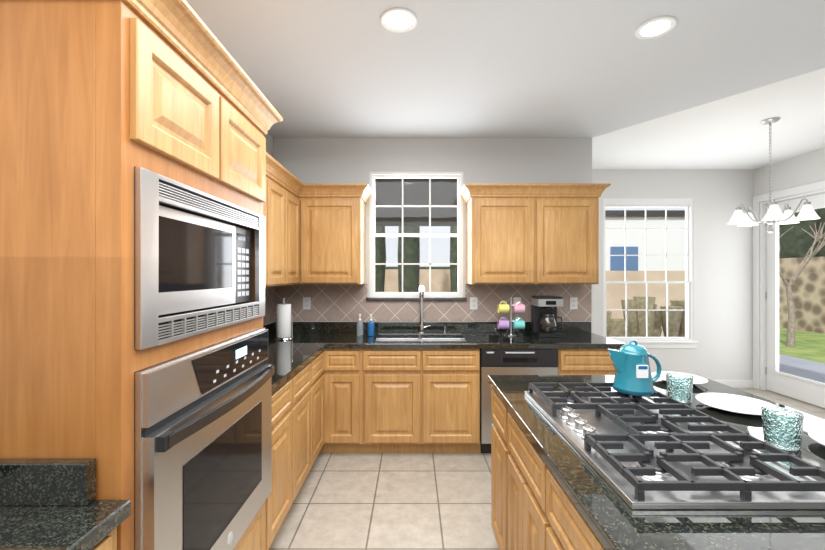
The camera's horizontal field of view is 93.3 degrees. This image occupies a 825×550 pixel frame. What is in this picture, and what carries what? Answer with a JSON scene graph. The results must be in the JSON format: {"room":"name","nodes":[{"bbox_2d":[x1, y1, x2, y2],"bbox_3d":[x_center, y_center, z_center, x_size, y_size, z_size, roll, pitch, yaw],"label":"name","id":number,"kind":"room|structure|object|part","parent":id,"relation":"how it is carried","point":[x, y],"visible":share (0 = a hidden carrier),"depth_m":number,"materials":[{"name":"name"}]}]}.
{"room":"kitchen","nodes":[
{"label":"kitchen","id":0,"kind":"room"},
{"bbox_2d":[263,132,273,324],"bbox_3d":[-1.405,-0.004,0.465,0.150,2.920,6.830,0,0,0],"label":"wall","id":1,"kind":"structure","parent":0,"point":[269,144],"depth_m":3.62,"materials":[{"name":"white paint"}]},
{"bbox_2d":[0,458,95,505],"bbox_3d":[-1.046,0.496,0.935,0.552,0.100,0.030,0,0,0],"label":"backsplash","id":2,"kind":"structure","parent":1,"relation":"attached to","point":[23,481],"depth_m":0.92,"materials":[{"name":"black stone"}]},
{"bbox_2d":[263,322,274,332],"bbox_3d":[-1.312,0.496,2.791,0.020,0.100,1.822,0,0,0],"label":"backsplash","id":3,"kind":"structure","parent":1,"relation":"attached to","point":[271,326],"depth_m":3.57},
{"bbox_2d":[263,286,274,323],"bbox_3d":[-1.327,0.262,2.795,0.005,0.356,1.830,0,0,0],"label":"tile backsplash","id":4,"kind":"structure","parent":1,"relation":"attached to","point":[269,316],"depth_m":3.61,"materials":[{"name":"brown tile"}]},
{"bbox_2d":[263,176,302,286],"bbox_3d":[-1.142,-0.306,2.802,0.360,0.775,1.844,0,0,0],"label":"upper cabinet","id":5,"kind":"object","parent":1,"relation":"attached to","point":[282,210],"depth_m":2.95,"materials":[{"name":"brown wood"}]},
{"bbox_2d":[266,152,306,196],"bbox_3d":[-0.951,-0.731,2.636,0.098,0.103,1.528,0,0,0],"label":"crown molding","id":6,"kind":"structure","parent":5,"relation":"attached to","point":[275,171],"depth_m":2.92,"materials":[{"name":"brown wood"}]},
{"bbox_2d":[274,138,591,332],"bbox_3d":[0.195,-0.004,3.805,3.050,2.920,0.150,0,0,0],"label":"wall","id":7,"kind":"structure","parent":0,"point":[473,160],"depth_m":3.73,"materials":[{"name":"white paint"}]},
{"bbox_2d":[303,197,364,283],"bbox_3d":[-0.707,-0.306,3.552,0.510,0.775,0.344,0,0,0],"label":"upper cabinet","id":8,"kind":"object","parent":7,"relation":"attached to","point":[314,240],"depth_m":3.38,"materials":[{"name":"brown wood"}]},
{"bbox_2d":[303,184,370,199],"bbox_3d":[-0.642,-0.731,3.365,0.520,0.103,0.070,0,0,0],"label":"crown molding","id":9,"kind":"structure","parent":8,"relation":"attached to","point":[363,191],"depth_m":3.37,"materials":[{"name":"brown wood"}]},
{"bbox_2d":[366,172,466,300],"bbox_3d":[0.037,-0.373,3.750,0.956,1.234,0.110,0,0,0],"label":"kitchen window","id":10,"kind":"structure","parent":7,"relation":"in","point":[416,299],"depth_m":3.75,"materials":[{"name":"white wood"}]},
{"bbox_3d":[0.037,-0.388,3.769,0.896,1.204,0.071,0,0,0],"label":"window trim kitchen","id":11,"kind":"part","parent":10,"relation":"part of","materials":[{"name":"white wood"}]},
{"bbox_2d":[275,284,590,320],"bbox_3d":[0.190,0.262,3.728,3.040,0.356,0.005,0,0,0],"label":"tile backsplash","id":12,"kind":"structure","parent":7,"relation":"attached to","point":[339,302],"depth_m":3.73,"materials":[{"name":"beige tile"}]},
{"bbox_2d":[303,297,310,308],"bbox_3d":[-1.010,0.271,3.720,0.072,0.116,0.007,0,0,0],"label":"electrical outlet plate","id":13,"kind":"object","parent":12,"relation":"attached to","point":[306,302],"visible":1,"depth_m":3.72,"materials":[{"name":"white plastic"}]},
{"bbox_2d":[470,297,477,308],"bbox_3d":[0.585,0.271,3.720,0.072,0.116,0.007,0,0,0],"label":"electrical outlet plate","id":14,"kind":"object","parent":12,"relation":"attached to","point":[473,302],"visible":1,"depth_m":3.72,"materials":[{"name":"white plastic"}]},
{"bbox_2d":[513,297,520,303],"bbox_3d":[1.000,0.271,3.720,0.072,0.116,0.007,0,0,0],"label":"electrical outlet plate","id":15,"kind":"object","parent":12,"relation":"attached to","point":[515,299],"visible":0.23,"depth_m":3.72,"materials":[{"name":"white plastic"}]},
{"bbox_2d":[570,297,577,308],"bbox_3d":[1.540,0.271,3.720,0.072,0.116,0.007,0,0,0],"label":"electrical outlet plate","id":16,"kind":"object","parent":12,"relation":"attached to","point":[573,302],"visible":1,"depth_m":3.72,"materials":[{"name":"white plastic"}]},
{"bbox_2d":[275,322,590,332],"bbox_3d":[0.189,0.496,3.712,3.022,0.100,0.020,0,0,0],"label":"backsplash","id":17,"kind":"structure","parent":7,"relation":"attached to","point":[298,327],"depth_m":3.70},
{"bbox_2d":[466,197,598,283],"bbox_3d":[1.070,-0.306,3.551,1.110,0.775,0.342,0,0,0],"label":"upper cabinet","id":18,"kind":"object","parent":7,"relation":"attached to","point":[532,240],"visible":0.96,"depth_m":3.38,"materials":[{"name":"brown wood"}]},
{"bbox_2d":[459,184,610,203],"bbox_3d":[1.070,-0.731,3.526,1.250,0.103,0.392,0,0,0],"label":"crown molding","id":19,"kind":"structure","parent":18,"relation":"attached to","point":[467,192],"depth_m":3.37,"materials":[{"name":"brown wood"}]},
{"bbox_2d":[186,0,824,137],"bbox_3d":[1.540,-1.364,0.390,6.040,0.100,6.680,0,0,0],"label":"ceiling","id":20,"kind":"structure","parent":0,"point":[474,68],"depth_m":2.39,"materials":[{"name":"white paint"}]},
{"bbox_2d":[380,8,417,32],"bbox_3d":[-0.070,-1.310,2.010,0.194,0.008,0.194,0,0,0],"label":"recessed light","id":21,"kind":"object","parent":20,"relation":"in","point":[394,19],"visible":1,"depth_m":2.00,"materials":[{"name":"white"}]},
{"bbox_2d":[634,16,676,38],"bbox_3d":[1.290,-1.310,2.070,0.194,0.008,0.194,0,0,0],"label":"recessed light","id":22,"kind":"object","parent":20,"relation":"in","point":[656,27],"visible":1,"depth_m":2.06,"materials":[{"name":"white"}]},
{"bbox_2d":[268,388,824,549],"bbox_3d":[1.540,1.516,1.120,6.040,0.120,8.140,0,0,0],"label":"floor","id":23,"kind":"structure","parent":0,"point":[392,501],"depth_m":2.49,"materials":[{"name":"tile"}]},
{"bbox_2d":[96,530,116,549],"bbox_3d":[-1.012,1.021,0.685,0.623,0.870,0.530,0,0,0],"label":"base cabinet","id":24,"kind":"object","parent":23,"relation":"on","point":[109,543],"depth_m":0.90,"materials":[{"name":"brown wood"}]},
{"bbox_2d":[0,500,130,549],"bbox_3d":[-1.004,0.566,-0.125,0.637,0.040,2.150,0,0,0],"label":"countertop","id":25,"kind":"structure","parent":24,"relation":"on","point":[21,527],"depth_m":0.86,"materials":[{"name":"black stone"}]},
{"bbox_2d":[0,0,274,549],"bbox_3d":[-0.969,0.381,1.415,0.707,2.150,0.914,0,0,0],"label":"tall cabinet","id":26,"kind":"object","parent":23,"relation":"on","point":[133,345],"visible":1,"depth_m":1.00,"materials":[{"name":"brown wood"}]},
{"bbox_2d":[113,167,265,349],"bbox_3d":[-0.739,-0.043,1.427,0.080,0.472,0.847,0,0,0],"label":"microwave","id":27,"kind":"object","parent":26,"relation":"in","point":[198,254],"depth_m":1.26,"materials":[{"name":"silver metal"}]},
{"bbox_2d":[110,328,274,549],"bbox_3d":[-0.697,0.643,1.427,0.163,0.783,0.847,0,0,0],"label":"wall oven","id":28,"kind":"object","parent":26,"relation":"in","point":[201,415],"depth_m":1.24,"materials":[{"name":"silver metal"}]},
{"bbox_2d":[123,0,282,133],"bbox_3d":[-0.684,-0.731,1.415,0.076,0.103,1.054,0,0,0],"label":"crown molding","id":29,"kind":"structure","parent":26,"relation":"attached to","point":[181,28],"depth_m":1.28,"materials":[{"name":"brown wood"}]},
{"bbox_2d":[266,397,294,549],"bbox_3d":[-1.011,1.021,2.084,0.623,0.870,0.400,0,0,0],"label":"base cabinet","id":30,"kind":"object","parent":23,"relation":"on","point":[279,501],"depth_m":2.09,"materials":[{"name":"brown wood"}]},
{"bbox_2d":[295,397,314,497],"bbox_3d":[-1.011,1.021,2.491,0.623,0.870,0.415,0,0,0],"label":"base cabinet","id":31,"kind":"object","parent":23,"relation":"on","point":[304,406],"depth_m":2.52,"materials":[{"name":"brown wood"}]},
{"bbox_2d":[315,397,326,459],"bbox_3d":[-1.011,1.021,2.899,0.623,0.870,0.401,0,0,0],"label":"base cabinet","id":32,"kind":"object","parent":23,"relation":"on","point":[320,402],"depth_m":2.99,"materials":[{"name":"brown wood"}]},
{"bbox_2d":[327,397,362,452],"bbox_3d":[-0.557,1.021,3.407,0.296,0.870,0.634,0,0,0],"label":"base cabinet","id":33,"kind":"object","parent":23,"relation":"on","point":[344,414],"depth_m":3.10,"materials":[{"name":"brown wood"}]},
{"bbox_2d":[363,397,422,452],"bbox_3d":[-0.168,1.021,3.407,0.481,0.870,0.634,0,0,0],"label":"base cabinet","id":34,"kind":"object","parent":23,"relation":"on","point":[390,424],"depth_m":3.10,"materials":[{"name":"brown wood"}]},
{"bbox_2d":[266,333,624,396],"bbox_3d":[0.189,0.566,2.801,3.022,0.040,1.842,0,0,0],"label":"countertop","id":35,"kind":"structure","parent":34,"relation":"on","point":[306,364],"depth_m":3.10,"materials":[{"name":"black stone"}]},
{"bbox_2d":[274,298,292,339],"bbox_3d":[-1.100,0.369,3.330,0.156,0.352,0.156,0,0,0],"label":"paper towel holder","id":36,"kind":"object","parent":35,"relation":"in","point":[283,321],"visible":1,"depth_m":3.28,"materials":[{"name":"white paper"}]},
{"bbox_2d":[357,314,362,335],"bbox_3d":[-0.475,0.449,3.515,0.060,0.193,0.070,0,0,0],"label":"clear soap dispenser","id":37,"kind":"object","parent":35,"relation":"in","point":[359,328],"visible":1,"depth_m":3.50,"materials":[{"name":"white"}]},
{"bbox_2d":[368,314,373,335],"bbox_3d":[-0.372,0.449,3.495,0.060,0.193,0.070,0,0,0],"label":"soap dispenser","id":38,"kind":"object","parent":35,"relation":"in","point":[370,328],"visible":1,"depth_m":3.48,"materials":[{"name":"blue plastic"}]},
{"bbox_2d":[379,337,462,340],"bbox_3d":[0.070,0.658,3.415,0.786,0.168,0.426,0,0,0],"label":"sink","id":39,"kind":"object","parent":35,"relation":"in","point":[380,338],"depth_m":3.62,"materials":[{"name":"silver metal"}]},
{"bbox_2d":[419,285,430,332],"bbox_3d":[0.113,0.322,3.620,0.117,0.448,0.150,0,0,0],"label":"faucet","id":40,"kind":"object","parent":35,"relation":"on","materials":[{"name":"silver metal"}]},
{"bbox_2d":[497,297,524,336],"bbox_3d":[0.885,0.370,3.500,0.228,0.350,0.134,0,0,0],"label":"mug tree","id":41,"kind":"object","parent":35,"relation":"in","point":[515,324],"visible":1,"depth_m":3.47,"materials":[{"name":"multicoloured ceramic"}]},
{"bbox_2d":[531,296,562,337],"bbox_3d":[1.208,0.367,3.500,0.222,0.355,0.224,0,0,0],"label":"coffee maker","id":42,"kind":"object","parent":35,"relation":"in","point":[544,316],"visible":1,"depth_m":3.42,"materials":[{"name":"black plastic"}]},
{"bbox_2d":[423,397,482,452],"bbox_3d":[0.306,1.021,3.407,0.469,0.870,0.634,0,0,0],"label":"base cabinet","id":43,"kind":"object","parent":23,"relation":"on","point":[450,424],"depth_m":3.10,"materials":[{"name":"brown wood"}]},
{"bbox_2d":[483,397,493,452],"bbox_3d":[0.855,1.021,3.407,0.627,0.870,0.634,0,0,0],"label":"base cabinet","id":44,"kind":"object","parent":23,"relation":"on","point":[487,419],"depth_m":3.10,"materials":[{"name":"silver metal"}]},
{"bbox_2d":[470,337,558,453],"bbox_3d":[0.853,1.022,3.378,0.611,0.868,0.583,0,0,0],"label":"dishwasher","id":45,"kind":"object","parent":44,"relation":"in","point":[492,360],"depth_m":3.10,"materials":[{"name":"silver metal"}]},
{"bbox_2d":[489,383,607,549],"bbox_3d":[0.929,1.021,1.200,1.019,0.870,1.840,0,0,0],"label":"kitchen island","id":46,"kind":"object","parent":23,"relation":"on","point":[552,488],"depth_m":1.45,"materials":[{"name":"brown wood"}]},
{"bbox_2d":[488,375,824,549],"bbox_3d":[0.985,0.566,1.190,1.150,0.040,1.880,0,0,0],"label":"island countertop","id":47,"kind":"structure","parent":46,"relation":"on","point":[621,527],"depth_m":0.91,"materials":[{"name":"black stone"}]},
{"bbox_2d":[525,382,824,508],"bbox_3d":[0.775,0.514,1.340,0.530,0.062,0.870,0,0,0],"label":"cooktop","id":48,"kind":"object","parent":47,"relation":"in","point":[659,450],"visible":0.98,"depth_m":1.09,"materials":[{"name":"silver metal"}]},
{"bbox_2d":[608,340,661,395],"bbox_3d":[0.920,0.376,1.615,0.219,0.213,0.155,0,0,0],"label":"kettle","id":49,"kind":"object","parent":48,"relation":"on","point":[631,364],"visible":1,"depth_m":1.57,"materials":[{"name":"teal ceramic"}]},
{"bbox_2d":[651,371,707,384],"bbox_3d":[1.360,0.533,1.990,0.240,0.024,0.240,0,0,0],"label":"plate","id":50,"kind":"object","parent":47,"relation":"on","point":[699,379],"visible":0.46,"depth_m":2.00,"materials":[{"name":"white ceramic"}]},
{"bbox_2d":[666,372,693,402],"bbox_3d":[1.165,0.491,1.700,0.100,0.108,0.100,0,0,0],"label":"glass tumbler","id":51,"kind":"object","parent":47,"relation":"on","point":[680,387],"visible":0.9,"depth_m":1.67,"materials":[{"name":"teal glass"}]},
{"bbox_2d":[695,393,777,414],"bbox_3d":[1.320,0.533,1.590,0.270,0.024,0.270,0,0,0],"label":"plate","id":52,"kind":"object","parent":47,"relation":"on","point":[738,404],"visible":0.9,"depth_m":1.62,"materials":[{"name":"white ceramic"}]},
{"bbox_2d":[761,406,803,449],"bbox_3d":[1.185,0.491,1.250,0.100,0.108,0.100,0,0,0],"label":"glass tumbler","id":53,"kind":"object","parent":47,"relation":"on","point":[782,427],"visible":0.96,"depth_m":1.22,"materials":[{"name":"teal glass"}]},
{"bbox_2d":[808,428,824,445],"bbox_3d":[1.400,0.533,1.190,0.270,0.024,0.270,0,0,0],"label":"plate","id":54,"kind":"object","parent":47,"relation":"on","point":[817,435],"visible":1,"depth_m":1.28,"materials":[{"name":"white ceramic"}]},
{"bbox_2d":[592,170,752,379],"bbox_3d":[3.140,-0.004,5.115,2.840,2.920,0.150,0,0,0],"label":"wall","id":55,"kind":"structure","parent":0,"point":[723,292],"depth_m":5.04,"materials":[{"name":"white paint"}]},
{"bbox_2d":[603,198,698,347],"bbox_3d":[3.050,-0.024,5.062,1.263,1.940,0.105,0,0,0],"label":"nook window","id":56,"kind":"structure","parent":55,"relation":"in","point":[669,344],"depth_m":5.06,"materials":[{"name":"white"}]},
{"bbox_2d":[605,200,690,206],"bbox_3d":[3.050,-0.939,5.067,1.143,0.107,0.045,0,0,0],"label":"valance","id":57,"kind":"object","parent":56,"relation":"attached to","point":[647,203],"visible":0.67,"depth_m":5.04,"materials":[{"name":"white"}]},
{"bbox_3d":[3.050,-0.069,5.080,1.163,1.850,0.071,0,0,0],"label":"window trim nook","id":58,"kind":"part","parent":56,"relation":"part of","materials":[{"name":"white wood"}]},
{"bbox_2d":[713,380,752,387],"bbox_3d":[3.065,1.406,5.032,2.688,0.100,0.013,0,0,0],"label":"baseboard","id":59,"kind":"structure","parent":55,"relation":"attached to","point":[740,383],"depth_m":5.02,"materials":[{"name":"white wood"}]},
{"bbox_2d":[592,68,824,169],"bbox_3d":[3.140,-1.414,2.457,2.840,0.100,5.466,0,0,0],"label":"ceiling","id":60,"kind":"structure","parent":0,"point":[730,133],"depth_m":3.78,"materials":[{"name":"white paint"}]},
{"bbox_2d":[728,117,819,232],"bbox_3d":[3.151,-0.867,3.451,0.597,0.995,0.578,0,0,0],"label":"pendant chandelier","id":61,"kind":"object","parent":60,"relation":"hanging from","point":[771,216],"visible":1,"depth_m":3.43,"materials":[{"name":"white glass"}]},
{"bbox_2d":[753,148,824,389],"bbox_3d":[4.485,-0.004,1.120,0.150,2.920,7.840,0,0,0],"label":"wall","id":62,"kind":"structure","parent":0,"point":[803,169],"depth_m":4.54,"materials":[{"name":"white paint"}]},
{"bbox_2d":[753,180,824,389],"bbox_3d":[4.476,0.223,4.470,0.164,2.467,1.130,0,0,0],"label":"door frame","id":63,"kind":"structure","parent":62,"relation":"attached to","point":[760,202],"depth_m":4.92,"materials":[{"name":"white wood"}]},
{"bbox_2d":[766,193,824,407],"bbox_3d":[4.452,0.277,4.473,0.117,2.335,0.901,0,0,0],"label":"patio door","id":64,"kind":"structure","parent":62,"relation":"in","point":[801,389],"depth_m":4.78,"materials":[{"name":"white"}]},
{"label":"outside","id":65,"kind":"structure","parent":0,"visible":0},
{"bbox_3d":[10.000,1.671,15.000,100.000,0.170,90.000,0,0,0],"label":"ground","id":66,"kind":"structure","parent":65,"visible":0},
{"bbox_2d":[375,226,385,291],"bbox_3d":[-1.455,-2.140,15.008,0.871,7.513,0.800,0,0,0],"label":"cypress","id":67,"kind":"object","parent":66,"relation":"on","point":[380,253],"depth_m":14.68,"materials":[{"name":"green plant"}]},
{"bbox_2d":[398,226,419,291],"bbox_3d":[-0.147,-2.412,15.522,0.882,8.017,0.898,0,0,0],"label":"cypress","id":68,"kind":"object","parent":66,"relation":"on","point":[412,252],"depth_m":15.13,"materials":[{"name":"green plant"}]},
{"bbox_2d":[375,178,456,225],"bbox_3d":[-1.390,0.171,6.195,5.880,2.830,4.610,0,0,0],"label":"roof","id":69,"kind":"structure","parent":66,"relation":"on","point":[439,193],"depth_m":5.60,"materials":[{"name":"grey"}]},
{"bbox_2d":[384,269,450,291],"bbox_3d":[-3.000,0.646,20.150,34.000,1.880,0.300,0,0,0],"label":"fence","id":70,"kind":"object","parent":66,"relation":"on","point":[391,281],"depth_m":20.00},
{"bbox_2d":[386,267,449,268],"bbox_3d":[0.000,0.171,58.500,120.000,2.830,1.000,0,0,0],"label":"hills","id":71,"kind":"structure","parent":66,"relation":"on","point":[421,268],"depth_m":58.00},
{"bbox_2d":[450,226,457,291],"bbox_3d":[1.859,-1.901,15.008,0.861,7.008,0.828,0,0,0],"label":"cypress","id":72,"kind":"object","parent":66,"relation":"on","point":[454,257],"depth_m":14.71,"materials":[{"name":"green plant"}]},
{"bbox_2d":[605,271,684,336],"bbox_3d":[4.460,0.746,8.725,5.080,1.680,0.250,0,0,0],"label":"fence","id":73,"kind":"object","parent":66,"relation":"on","point":[612,291],"depth_m":8.60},
{"bbox_2d":[605,210,684,270],"bbox_3d":[7.150,-0.279,15.650,7.100,3.730,5.500,0,0,0],"label":"house","id":74,"kind":"structure","parent":66,"relation":"on","point":[677,237],"depth_m":13.00,"materials":[{"name":"white"}]},
{"bbox_2d":[606,296,684,336],"bbox_3d":[3.263,0.966,6.324,3.060,1.239,0.864,0,0,0],"label":"shrubs","id":75,"kind":"object","parent":66,"relation":"on","point":[657,320],"depth_m":6.15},
{"bbox_2d":[779,209,816,258],"bbox_3d":[13.203,-3.123,13.178,1.774,9.511,1.781,0,0,0],"label":"hedge","id":76,"kind":"object","parent":66,"relation":"on","point":[797,238],"depth_m":12.66,"materials":[{"name":"green plant"}]},
{"bbox_2d":[779,327,824,363],"bbox_3d":[9.000,1.571,7.400,3.800,0.030,10.800,0,0,0],"label":"lawn","id":77,"kind":"structure","parent":66,"relation":"on","point":[808,341],"depth_m":8.48,"materials":[{"name":"green plant"}]},
{"bbox_2d":[779,222,824,346],"bbox_3d":[8.330,0.215,8.540,1.711,2.678,1.879,0,0,0],"label":"tree","id":78,"kind":"object","parent":77,"relation":"on","point":[791,318],"depth_m":8.41,"materials":[{"name":"brown plant"}]},
{"bbox_2d":[779,354,824,382],"bbox_3d":[1.860,1.551,4.700,10.380,0.070,7.400,0,0,0],"label":"patio slab","id":79,"kind":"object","parent":66,"relation":"on","point":[794,365],"depth_m":6.32,"materials":[{"name":"concrete"}]},
{"bbox_2d":[779,256,824,333],"bbox_3d":[11.250,0.546,11.000,0.500,2.080,12.000,0,0,0],"label":"rockwall","id":80,"kind":"object","parent":66,"relation":"on","point":[808,300],"depth_m":10.90,"materials":[{"name":"beige stone"}]},
{"bbox_2d":[816,208,824,256],"bbox_3d":[13.602,-2.895,12.006,1.836,9.013,1.784,0,0,0],"label":"tree","id":81,"kind":"object","parent":66,"relation":"on","point":[821,220],"depth_m":12.14,"materials":[{"name":"green plant"}]}
]}

